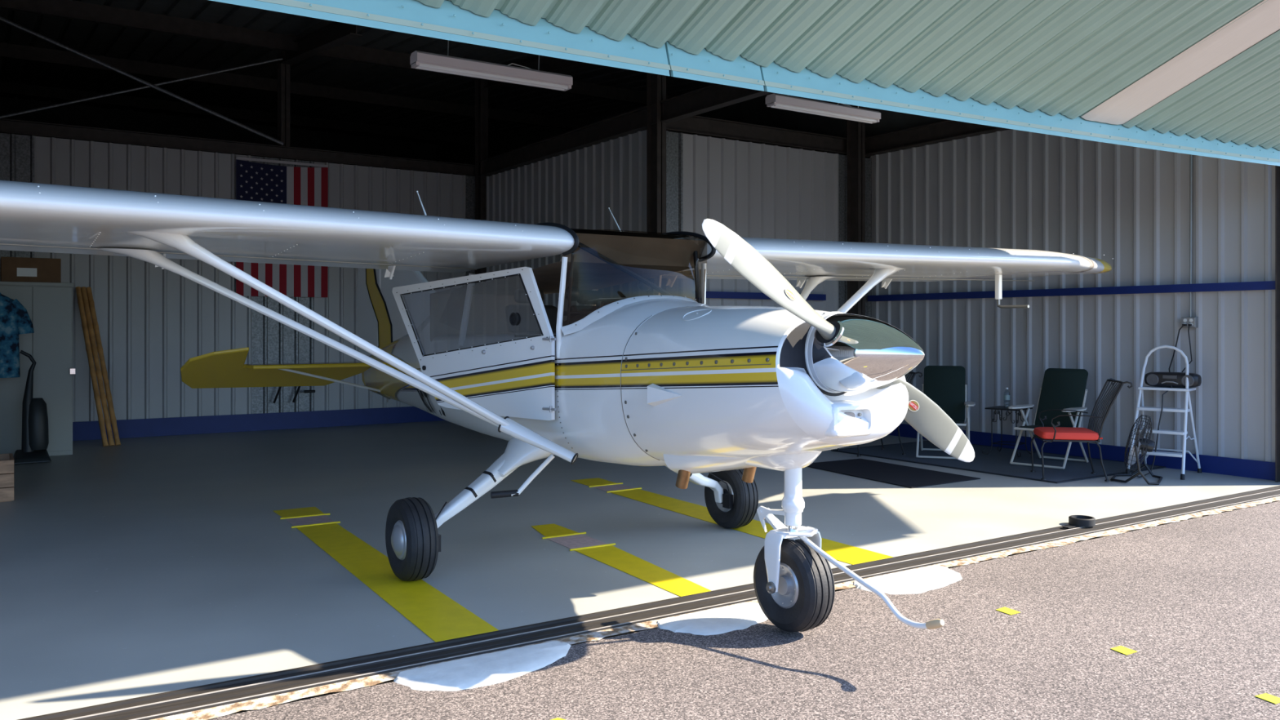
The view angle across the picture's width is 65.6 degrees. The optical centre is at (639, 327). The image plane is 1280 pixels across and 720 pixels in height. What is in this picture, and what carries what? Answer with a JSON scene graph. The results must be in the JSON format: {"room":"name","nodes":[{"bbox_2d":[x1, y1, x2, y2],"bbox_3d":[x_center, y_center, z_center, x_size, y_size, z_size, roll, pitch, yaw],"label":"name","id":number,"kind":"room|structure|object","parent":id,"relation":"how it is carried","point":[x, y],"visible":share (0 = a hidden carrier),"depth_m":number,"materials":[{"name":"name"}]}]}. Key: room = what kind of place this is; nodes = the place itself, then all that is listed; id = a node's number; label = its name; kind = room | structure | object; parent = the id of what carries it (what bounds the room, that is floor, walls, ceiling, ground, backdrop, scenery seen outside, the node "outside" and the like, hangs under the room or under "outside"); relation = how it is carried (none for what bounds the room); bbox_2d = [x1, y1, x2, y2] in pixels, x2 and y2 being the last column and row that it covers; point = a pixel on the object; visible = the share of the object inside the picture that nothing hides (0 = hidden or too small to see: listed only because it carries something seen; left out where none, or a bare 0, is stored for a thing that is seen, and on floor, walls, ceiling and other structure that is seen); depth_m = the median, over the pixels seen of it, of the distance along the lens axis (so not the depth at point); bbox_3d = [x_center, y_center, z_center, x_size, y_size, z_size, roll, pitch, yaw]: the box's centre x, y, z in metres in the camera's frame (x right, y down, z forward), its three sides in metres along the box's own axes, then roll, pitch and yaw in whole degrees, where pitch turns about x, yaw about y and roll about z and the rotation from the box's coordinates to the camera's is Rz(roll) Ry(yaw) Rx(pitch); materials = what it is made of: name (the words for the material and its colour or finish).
{"room":"aircraft hangar","nodes":[
{"label":"aircraft hangar","id":0,"kind":"room"},
{"bbox_2d":[0,133,475,422],"bbox_3d":[-5.093,-0.455,13.137,6.496,3.630,0.028,0,0,-34],"label":"wall","id":1,"kind":"structure","parent":0,"point":[151,319],"depth_m":12.65,"materials":[{"name":"grey metal"}]},
{"bbox_2d":[0,118,475,176],"bbox_3d":[-5.128,-2.360,13.190,6.496,0.160,0.120,0,0,-34],"label":"roof beam","id":2,"kind":"structure","parent":1,"relation":"on","point":[6,126],"depth_m":12.96,"materials":[{"name":"metal"}]},
{"bbox_2d":[72,406,444,440],"bbox_3d":[-5.076,1.248,13.111,6.496,0.225,0.020,0,0,-34],"label":"baseboard","id":3,"kind":"structure","parent":1,"relation":"attached to","point":[137,428],"depth_m":13.07,"materials":[{"name":"blue paint"}]},
{"bbox_2d":[235,156,328,297],"bbox_3d":[-4.770,-1.323,13.279,1.190,1.815,0.023,0,0,-34],"label":"flag","id":4,"kind":"object","parent":1,"relation":"attached to","point":[255,181],"visible":0.57,"depth_m":13.29,"materials":[{"name":"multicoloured fabric"}]},
{"bbox_2d":[273,386,315,403],"bbox_3d":[-4.644,0.845,13.332,0.544,0.320,0.120,0,0,-34],"label":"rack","id":5,"kind":"object","parent":1,"relation":"attached to","point":[299,387],"visible":0.67,"depth_m":13.32,"materials":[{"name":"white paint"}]},
{"bbox_2d":[0,0,723,143],"bbox_3d":[-5.113,-3.855,13.297,14.640,1.760,20.400,0,0,-34],"label":"ceiling","id":6,"kind":"structure","parent":0,"point":[83,37],"depth_m":15.52,"materials":[{"name":"black metal"}]},
{"bbox_2d":[0,80,475,145],"bbox_3d":[-9.414,-4.383,19.540,13.407,0.210,0.080,0,0,-34],"label":"ceiling beam","id":7,"kind":"structure","parent":6,"relation":"attached to","point":[20,89],"depth_m":20.19,"materials":[{"name":"metal"}]},
{"bbox_2d":[0,42,572,129],"bbox_3d":[-6.918,-4.000,15.795,13.407,0.210,0.080,0,0,-34],"label":"ceiling beam","id":8,"kind":"structure","parent":6,"relation":"attached to","point":[28,53],"depth_m":16.27,"materials":[{"name":"metal"}]},
{"bbox_2d":[409,40,573,91],"bbox_3d":[-0.850,-2.270,5.803,0.987,1.640,0.110,0,0,-34],"label":"strip light","id":9,"kind":"object","parent":6,"relation":"hanging from","point":[423,60],"visible":0.87,"depth_m":5.74,"materials":[{"name":"grey"}]},
{"bbox_2d":[410,62,419,68],"bbox_3d":[-1.252,-1.465,5.535,0.020,0.020,0.080,0,0,-34],"label":"socket","id":10,"kind":"object","parent":9,"relation":"attached to","point":[413,64],"depth_m":5.53,"materials":[{"name":"grey plastic"}]},
{"bbox_2d":[765,88,880,124],"bbox_3d":[1.356,-2.323,7.273,1.053,1.536,0.110,0,0,-34],"label":"strip light","id":11,"kind":"object","parent":6,"relation":"hanging from","point":[772,100],"visible":0.88,"depth_m":7.21,"materials":[{"name":"grey plastic"}]},
{"bbox_2d":[766,102,776,106],"bbox_3d":[0.926,-1.570,6.986,0.020,0.020,0.080,0,0,-34],"label":"socket","id":12,"kind":"object","parent":11,"relation":"attached to","point":[768,104],"depth_m":6.98,"materials":[{"name":"grey plastic"}]},
{"bbox_2d":[0,89,1010,176],"bbox_3d":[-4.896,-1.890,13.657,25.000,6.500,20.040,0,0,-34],"label":"beam","id":13,"kind":"structure","parent":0,"point":[755,111],"depth_m":21.33,"materials":[{"name":"black metal"}]},
{"bbox_2d":[208,0,1279,165],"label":"door","id":14,"kind":"structure","parent":13,"relation":"in","point":[1188,77],"depth_m":5.25,"materials":[{"name":"blue metal"}]},
{"bbox_2d":[486,129,646,321],"bbox_3d":[-1.112,-0.440,12.995,0.028,3.600,4.680,0,0,-34],"label":"wall","id":15,"kind":"structure","parent":0,"point":[575,189],"depth_m":12.48,"materials":[{"name":"grey metal"}]},
{"bbox_2d":[475,79,777,177],"bbox_3d":[0.245,-2.350,10.877,0.120,0.240,9.510,0,0,-34],"label":"roof beam","id":16,"kind":"structure","parent":15,"relation":"on","point":[714,96],"depth_m":11.61,"materials":[{"name":"metal"}]},
{"bbox_2d":[0,420,1279,719],"bbox_3d":[-6.908,1.435,15.862,13.817,0.150,25.940,0,0,-34],"label":"floor","id":17,"kind":"structure","parent":0,"point":[135,567],"depth_m":6.41,"materials":[{"name":"paint"}]},
{"bbox_2d":[0,453,13,502],"bbox_3d":[-5.259,1.198,7.852,0.517,0.324,0.500,0,0,-34],"label":"wooden crate","id":18,"kind":"object","parent":17,"relation":"on","point":[6,460],"visible":1,"depth_m":7.77,"materials":[{"name":"brown wood"}]},
{"bbox_2d":[13,350,51,464],"bbox_3d":[-6.154,0.788,10.044,0.330,1.124,0.329,0,0,-34],"label":"hand truck","id":19,"kind":"object","parent":17,"relation":"on","point":[35,433],"visible":0.93,"depth_m":10.06,"materials":[{"name":"black metal"}]},
{"bbox_2d":[0,281,75,456],"bbox_3d":[-6.528,0.440,10.659,0.780,1.840,0.640,0,0,-34],"label":"storage cabinet","id":20,"kind":"object","parent":17,"relation":"on","point":[48,305],"visible":0.77,"depth_m":10.48,"materials":[{"name":"grey metal"}]},
{"bbox_2d":[0,257,61,282],"bbox_3d":[-6.546,-0.612,10.668,0.540,0.260,0.425,0,0,-34],"label":"cardboard box","id":21,"kind":"object","parent":20,"relation":"on","point":[11,268],"visible":0.8,"depth_m":10.49,"materials":[{"name":"brown cardboard"}]},
{"bbox_2d":[75,286,108,446],"bbox_3d":[-6.420,0.441,11.630,0.806,1.861,0.060,0,0,39],"label":"bamboo pole","id":22,"kind":"object","parent":17,"relation":"on","point":[80,301],"visible":1,"depth_m":11.61,"materials":[{"name":"wood"}]},
{"bbox_2d":[80,286,115,445],"bbox_3d":[-6.375,0.441,11.672,0.791,1.861,0.061,0,0,38],"label":"bamboo pole","id":23,"kind":"object","parent":17,"relation":"on","point":[99,374],"visible":1,"depth_m":11.65,"materials":[{"name":"wood"}]},
{"bbox_2d":[85,286,120,445],"bbox_3d":[-6.331,0.441,11.714,0.776,1.861,0.062,0,0,37],"label":"bamboo pole","id":24,"kind":"object","parent":17,"relation":"on","point":[95,326],"visible":1,"depth_m":11.69,"materials":[{"name":"wood"}]},
{"bbox_2d":[277,51,289,146],"bbox_3d":[-4.846,-1.185,13.510,0.120,5.090,0.200,0,0,-34],"label":"steel column","id":25,"kind":"structure","parent":17,"relation":"on","point":[283,69],"depth_m":13.44,"materials":[{"name":"black metal"}]},
{"bbox_2d":[279,15,362,65],"bbox_3d":[-3.962,-3.504,12.183,0.140,0.571,3.095,0,0,-34],"label":"roof beam","id":26,"kind":"structure","parent":25,"relation":"attached to","point":[333,34],"depth_m":11.95,"materials":[{"name":"metal"}]},
{"bbox_2d":[0,57,282,118],"bbox_3d":[-6.082,-2.985,12.290,3.220,1.198,0.030,0,0,-34],"label":"rod","id":27,"kind":"object","parent":26,"relation":"attached to","point":[278,59],"visible":1,"depth_m":12.19,"materials":[{"name":"grey metal"}]},
{"bbox_2d":[0,16,284,145],"bbox_3d":[-6.054,-3.000,12.248,3.225,1.182,0.044,0,0,-34],"label":"rod","id":28,"kind":"object","parent":26,"relation":"attached to","point":[2,19],"visible":1,"depth_m":12.16,"materials":[{"name":"grey metal"}]},
{"bbox_2d":[273,506,497,642],"bbox_3d":[-1.667,1.354,5.920,0.346,0.012,3.596,0,0,-31],"label":"floor marking","id":29,"kind":"object","parent":17,"relation":"on","point":[434,613],"depth_m":5.26,"materials":[{"name":"yellow paint"}]},
{"bbox_2d":[475,80,488,284],"bbox_3d":[-2.359,-1.185,14.784,0.120,5.090,0.200,0,0,-34],"label":"steel column","id":30,"kind":"structure","parent":17,"relation":"on","point":[482,94],"depth_m":14.72,"materials":[{"name":"black metal"}]},
{"bbox_2d":[479,40,667,89],"bbox_3d":[0.323,-3.218,10.868,0.140,1.144,9.631,0,0,-34],"label":"roof beam","id":31,"kind":"structure","parent":30,"relation":"attached to","point":[552,64],"depth_m":13.15,"materials":[{"name":"metal"}]},
{"bbox_2d":[0,179,1111,631],"bbox_3d":[-0.515,0.280,6.274,9.372,2.160,7.427,0,0,4],"label":"airplane","id":32,"kind":"object","parent":17,"relation":"on","point":[688,387],"visible":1,"depth_m":4.98,"materials":[{"name":"paint"}]},
{"bbox_2d":[814,320,844,346],"bbox_3d":[0.784,0.024,4.092,0.078,0.112,0.141,0,0,-34],"label":"hub","id":33,"kind":"object","parent":32,"relation":"attached to","point":[833,335],"depth_m":4.05,"materials":[{"name":"silver metal"}]},
{"bbox_2d":[775,526,944,629],"bbox_3d":[0.919,1.036,4.120,0.206,0.272,0.846,0,0,-34],"label":"bar","id":34,"kind":"object","parent":32,"relation":"attached to","point":[936,623],"visible":0.99,"depth_m":4.08,"materials":[{"name":"white paint"}]},
{"bbox_2d":[531,523,711,596],"bbox_3d":[-0.186,1.354,5.958,0.320,0.012,2.015,0,0,-31],"label":"floor marking","id":35,"kind":"object","parent":17,"relation":"on","point":[606,553],"depth_m":5.81,"materials":[{"name":"yellow paint"}]},
{"bbox_2d":[17,485,1279,719],"bbox_3d":[0.353,1.383,4.976,13.707,0.053,0.230,0,0,-34],"label":"door track","id":36,"kind":"object","parent":17,"relation":"attached to","point":[162,704],"visible":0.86,"depth_m":4.42,"materials":[{"name":"metal"}]},
{"bbox_2d":[1062,515,1095,528],"bbox_3d":[3.002,1.332,6.820,0.281,0.052,0.170,0,0,-34],"label":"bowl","id":37,"kind":"object","parent":36,"relation":"on","point":[1075,521],"visible":1,"depth_m":6.79,"materials":[{"name":"black rubber"}]},
{"bbox_2d":[646,66,666,295],"bbox_3d":[0.181,-0.986,10.900,0.120,4.693,0.200,0,0,-34],"label":"steel column","id":38,"kind":"structure","parent":17,"relation":"on","point":[655,83],"depth_m":10.91,"materials":[{"name":"black metal"}]},
{"bbox_2d":[570,477,893,564],"bbox_3d":[0.428,1.354,7.343,0.350,0.012,3.644,0,0,-31],"label":"floor marking","id":39,"kind":"object","parent":17,"relation":"on","point":[850,554],"depth_m":7.25,"materials":[{"name":"yellow paint"}]},
{"bbox_2d":[846,99,865,315],"bbox_3d":[2.733,-0.986,12.578,0.120,4.693,0.200,0,0,-34],"label":"steel column","id":40,"kind":"structure","parent":17,"relation":"on","point":[855,131],"depth_m":12.56,"materials":[{"name":"black metal"}]},
{"bbox_2d":[806,458,980,488],"bbox_3d":[2.289,1.355,9.337,0.913,0.007,1.622,0,0,-30],"label":"floor mat","id":41,"kind":"object","parent":17,"relation":"on","point":[887,473],"visible":0.86,"depth_m":9.23,"materials":[{"name":"black rubber"}]},
{"bbox_2d":[831,440,1165,483],"bbox_3d":[3.607,1.353,10.305,1.763,0.011,2.760,0,0,-34],"label":"area rug","id":42,"kind":"object","parent":17,"relation":"on","point":[996,462],"visible":0.71,"depth_m":9.96,"materials":[{"name":"black carpet"}]},
{"bbox_2d":[836,371,922,456],"bbox_3d":[2.582,0.908,10.754,0.753,0.883,0.614,0,0,-14],"label":"armchair","id":43,"kind":"object","parent":42,"relation":"on","point":[910,372],"visible":0.25,"depth_m":10.57,"materials":[{"name":"black metal"}]},
{"bbox_2d":[915,365,975,459],"bbox_3d":[3.220,0.880,10.529,0.634,0.927,0.771,0,0,18],"label":"lounge chair","id":44,"kind":"object","parent":42,"relation":"on","point":[944,385],"visible":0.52,"depth_m":10.73,"materials":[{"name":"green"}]},
{"bbox_2d":[982,405,1035,457],"bbox_3d":[3.926,1.099,10.572,0.421,0.498,0.421,0,0,42],"label":"side table","id":45,"kind":"object","parent":42,"relation":"on","point":[997,407],"visible":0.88,"depth_m":10.56,"materials":[{"name":"black metal"}]},
{"bbox_2d":[1003,387,1009,408],"bbox_3d":[3.887,0.742,10.522,0.065,0.215,0.065,0,0,-34],"label":"water bottle","id":46,"kind":"object","parent":45,"relation":"on","point":[1005,397],"visible":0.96,"depth_m":10.50,"materials":[{"name":"clear plastic"}]},
{"bbox_2d":[1008,368,1088,469],"bbox_3d":[4.092,0.880,9.860,0.674,0.927,0.771,0,0,44],"label":"lounge chair","id":47,"kind":"object","parent":42,"relation":"on","point":[1062,388],"visible":0.83,"depth_m":9.98,"materials":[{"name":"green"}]},
{"bbox_2d":[1030,377,1133,481],"bbox_3d":[3.982,0.908,9.000,0.753,0.883,0.614,0,0,11],"label":"armchair","id":48,"kind":"object","parent":42,"relation":"on","point":[1054,433],"visible":1,"depth_m":8.85,"materials":[{"name":"black"}]},
{"bbox_2d":[1033,426,1098,440],"bbox_3d":[3.866,0.960,9.023,0.482,0.078,0.452,0,0,11],"label":"seat cushion","id":49,"kind":"object","parent":48,"relation":"on","point":[1044,433],"depth_m":8.84,"materials":[{"name":"red fabric"}]},
{"bbox_2d":[1110,324,1186,484],"bbox_3d":[4.667,0.662,9.092,0.554,1.394,1.218,0,0,31],"label":"floor fan","id":50,"kind":"object","parent":17,"relation":"on","point":[1145,445],"depth_m":8.80,"materials":[{"name":"black metal"}]},
{"bbox_2d":[1125,345,1201,479],"bbox_3d":[4.882,0.761,9.262,0.508,1.198,0.608,0,0,42],"label":"step ladder","id":51,"kind":"object","parent":17,"relation":"on","point":[1140,395],"visible":0.8,"depth_m":9.21,"materials":[{"name":"white metal"}]},
{"bbox_2d":[1144,371,1201,387],"bbox_3d":[4.988,0.487,9.307,0.470,0.144,0.171,0,0,44],"label":"radio","id":52,"kind":"object","parent":51,"relation":"on","point":[1177,380],"visible":0.99,"depth_m":9.25,"materials":[{"name":"black plastic"}]},
{"bbox_2d":[1182,324,1192,372],"bbox_3d":[5.157,0.214,9.356,0.171,0.497,0.061,0,0,-34],"label":"cord","id":53,"kind":"object","parent":52,"relation":"attached to","point":[1188,325],"visible":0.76,"depth_m":9.37,"materials":[{"name":"black plastic"}]},
{"bbox_2d":[1275,161,1279,482],"bbox_3d":[5.706,-0.773,8.706,0.120,4.265,0.200,0,0,-34],"label":"steel column","id":54,"kind":"structure","parent":17,"relation":"on","point":[1277,167],"depth_m":8.76,"materials":[{"name":"metal"}]},
{"bbox_3d":[-6.464,0.490,9.933,0.426,1.740,0.260,0,0,-34],"label":"stand","id":55,"kind":"object","parent":17,"relation":"on","visible":0},
{"bbox_2d":[0,292,34,377],"bbox_3d":[-6.464,0.063,9.933,0.692,0.874,0.239,0,0,-34],"label":"shirt","id":56,"kind":"object","parent":55,"relation":"hanging from","point":[15,319],"visible":1,"depth_m":9.96,"materials":[{"name":"blue fabric"}]},
{"bbox_2d":[666,130,871,317],"bbox_3d":[1.604,-0.420,11.976,3.361,3.560,0.028,0,0,-34],"label":"wall","id":57,"kind":"structure","parent":0,"point":[753,189],"depth_m":11.86,"materials":[{"name":"grey metal"}]},
{"bbox_2d":[692,291,826,300],"bbox_3d":[1.454,-0.378,11.819,2.030,0.075,0.056,0,0,-34],"label":"trim","id":58,"kind":"structure","parent":57,"relation":"attached to","point":[721,295],"depth_m":11.62,"materials":[{"name":"blue paint"}]},
{"bbox_2d":[666,115,871,157],"bbox_3d":[1.568,-2.320,12.029,3.361,0.200,0.120,0,0,-34],"label":"roof beam","id":59,"kind":"structure","parent":57,"relation":"on","point":[694,125],"depth_m":11.91,"materials":[{"name":"metal"}]},
{"bbox_2d":[870,126,1275,462],"bbox_3d":[4.343,-0.435,10.869,0.030,3.590,4.910,0,0,-34],"label":"wall","id":60,"kind":"structure","parent":0,"point":[1011,188],"depth_m":10.26,"materials":[{"name":"white metal"}]},
{"bbox_2d":[865,116,1022,155],"bbox_3d":[4.295,-2.340,10.824,0.120,0.220,4.930,0,0,-34],"label":"roof beam","id":61,"kind":"structure","parent":60,"relation":"on","point":[948,130],"depth_m":12.06,"materials":[{"name":"metal"}]},
{"bbox_2d":[867,280,1275,301],"bbox_3d":[4.311,-0.378,10.823,0.066,0.075,4.850,0,0,-34],"label":"trim","id":62,"kind":"structure","parent":60,"relation":"attached to","point":[1267,285],"depth_m":10.21,"materials":[{"name":"blue paint"}]},
{"bbox_2d":[888,423,1275,480],"bbox_3d":[4.315,1.280,10.856,0.019,0.160,4.900,0,0,-34],"label":"baseboard","id":63,"kind":"structure","parent":60,"relation":"attached to","point":[1260,469],"depth_m":10.02,"materials":[{"name":"blue paint"}]},
{"bbox_2d":[1182,317,1198,327],"bbox_3d":[5.233,-0.050,9.454,0.068,0.100,0.130,0,0,-34],"label":"outlet box","id":64,"kind":"object","parent":60,"relation":"attached to","point":[1193,321],"visible":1,"depth_m":9.41,"materials":[{"name":"grey metal"}]},
{"bbox_2d":[1189,154,1192,317],"bbox_3d":[5.247,-1.165,9.459,0.022,2.130,0.028,0,0,-34],"label":"conduit pipe","id":65,"kind":"object","parent":60,"relation":"attached to","point":[1191,155],"visible":0.79,"depth_m":9.45,"materials":[{"name":"grey metal"}]},
{"label":"outside","id":66,"kind":"structure","parent":0,"visible":0},
{"bbox_2d":[207,501,1279,719],"bbox_3d":[16.640,1.372,-6.936,140.000,0.001,90.000,0,0,-34],"label":"apron","id":67,"kind":"object","parent":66,"point":[1197,600],"depth_m":4.08,"materials":[{"name":"grey asphalt"}]},
{"bbox_2d":[393,640,570,691],"bbox_3d":[-0.580,1.365,4.001,0.792,0.015,0.318,0,0,-34],"label":"ramp patch","id":68,"kind":"object","parent":67,"relation":"on","point":[493,668],"visible":1,"depth_m":3.95,"materials":[{"name":"white paint"}]},
{"bbox_2d":[551,717,565,719],"bbox_3d":[-0.284,1.369,3.435,0.087,0.002,0.092,0,0,-34],"label":"paint mark","id":69,"kind":"object","parent":67,"relation":"on","point":[557,718],"visible":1,"depth_m":3.47,"materials":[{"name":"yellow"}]},
{"bbox_2d":[657,601,768,635],"bbox_3d":[0.402,1.365,4.658,0.660,0.015,0.313,0,0,-34],"label":"ramp patch","id":70,"kind":"object","parent":67,"relation":"on","point":[719,620],"visible":0.81,"depth_m":4.62,"materials":[{"name":"white paint"}]},
{"bbox_2d":[150,496,1279,719],"bbox_3d":[0.450,1.366,4.830,13.707,0.004,0.105,0,0,-34],"label":"strip","id":71,"kind":"object","parent":67,"relation":"on","point":[264,702],"visible":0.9,"depth_m":4.40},
{"bbox_2d":[853,564,962,594],"bbox_3d":[1.498,1.365,5.370,0.747,0.015,0.345,0,0,-34],"label":"ramp patch","id":72,"kind":"object","parent":67,"relation":"on","point":[918,580],"visible":0.95,"depth_m":5.34,"materials":[{"name":"white paint"}]},
{"bbox_2d":[996,606,1019,614],"bbox_3d":[1.779,1.369,4.805,0.090,0.002,0.100,0,0,-34],"label":"paint mark","id":73,"kind":"object","parent":67,"relation":"on","point":[1005,610],"visible":1,"depth_m":4.80,"materials":[{"name":"yellow paint"}]},
{"bbox_2d":[1110,645,1137,654],"bbox_3d":[2.053,1.369,4.218,0.093,0.002,0.085,0,0,-34],"label":"paint mark","id":74,"kind":"object","parent":67,"relation":"on","point":[1123,650],"visible":1,"depth_m":4.21,"materials":[{"name":"yellow paint"}]},
{"bbox_2d":[1254,693,1279,703],"bbox_3d":[2.330,1.369,3.669,0.071,0.002,0.082,0,0,-24],"label":"paint mark","id":75,"kind":"object","parent":67,"relation":"on","point":[1268,697],"visible":1,"depth_m":3.67,"materials":[{"name":"yellow paint"}]},
{"bbox_3d":[-5.111,-3.218,7.307,0.140,1.144,9.731,0,0,-34],"label":"roof beam","id":76,"kind":"structure","parent":0,"visible":0},
{"bbox_2d":[0,0,675,105],"bbox_3d":[-4.810,-3.677,12.633,13.407,0.210,0.080,0,0,-34],"label":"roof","id":77,"kind":"structure","parent":76,"relation":"on","point":[68,9],"depth_m":12.40,"materials":[{"name":"metal"}]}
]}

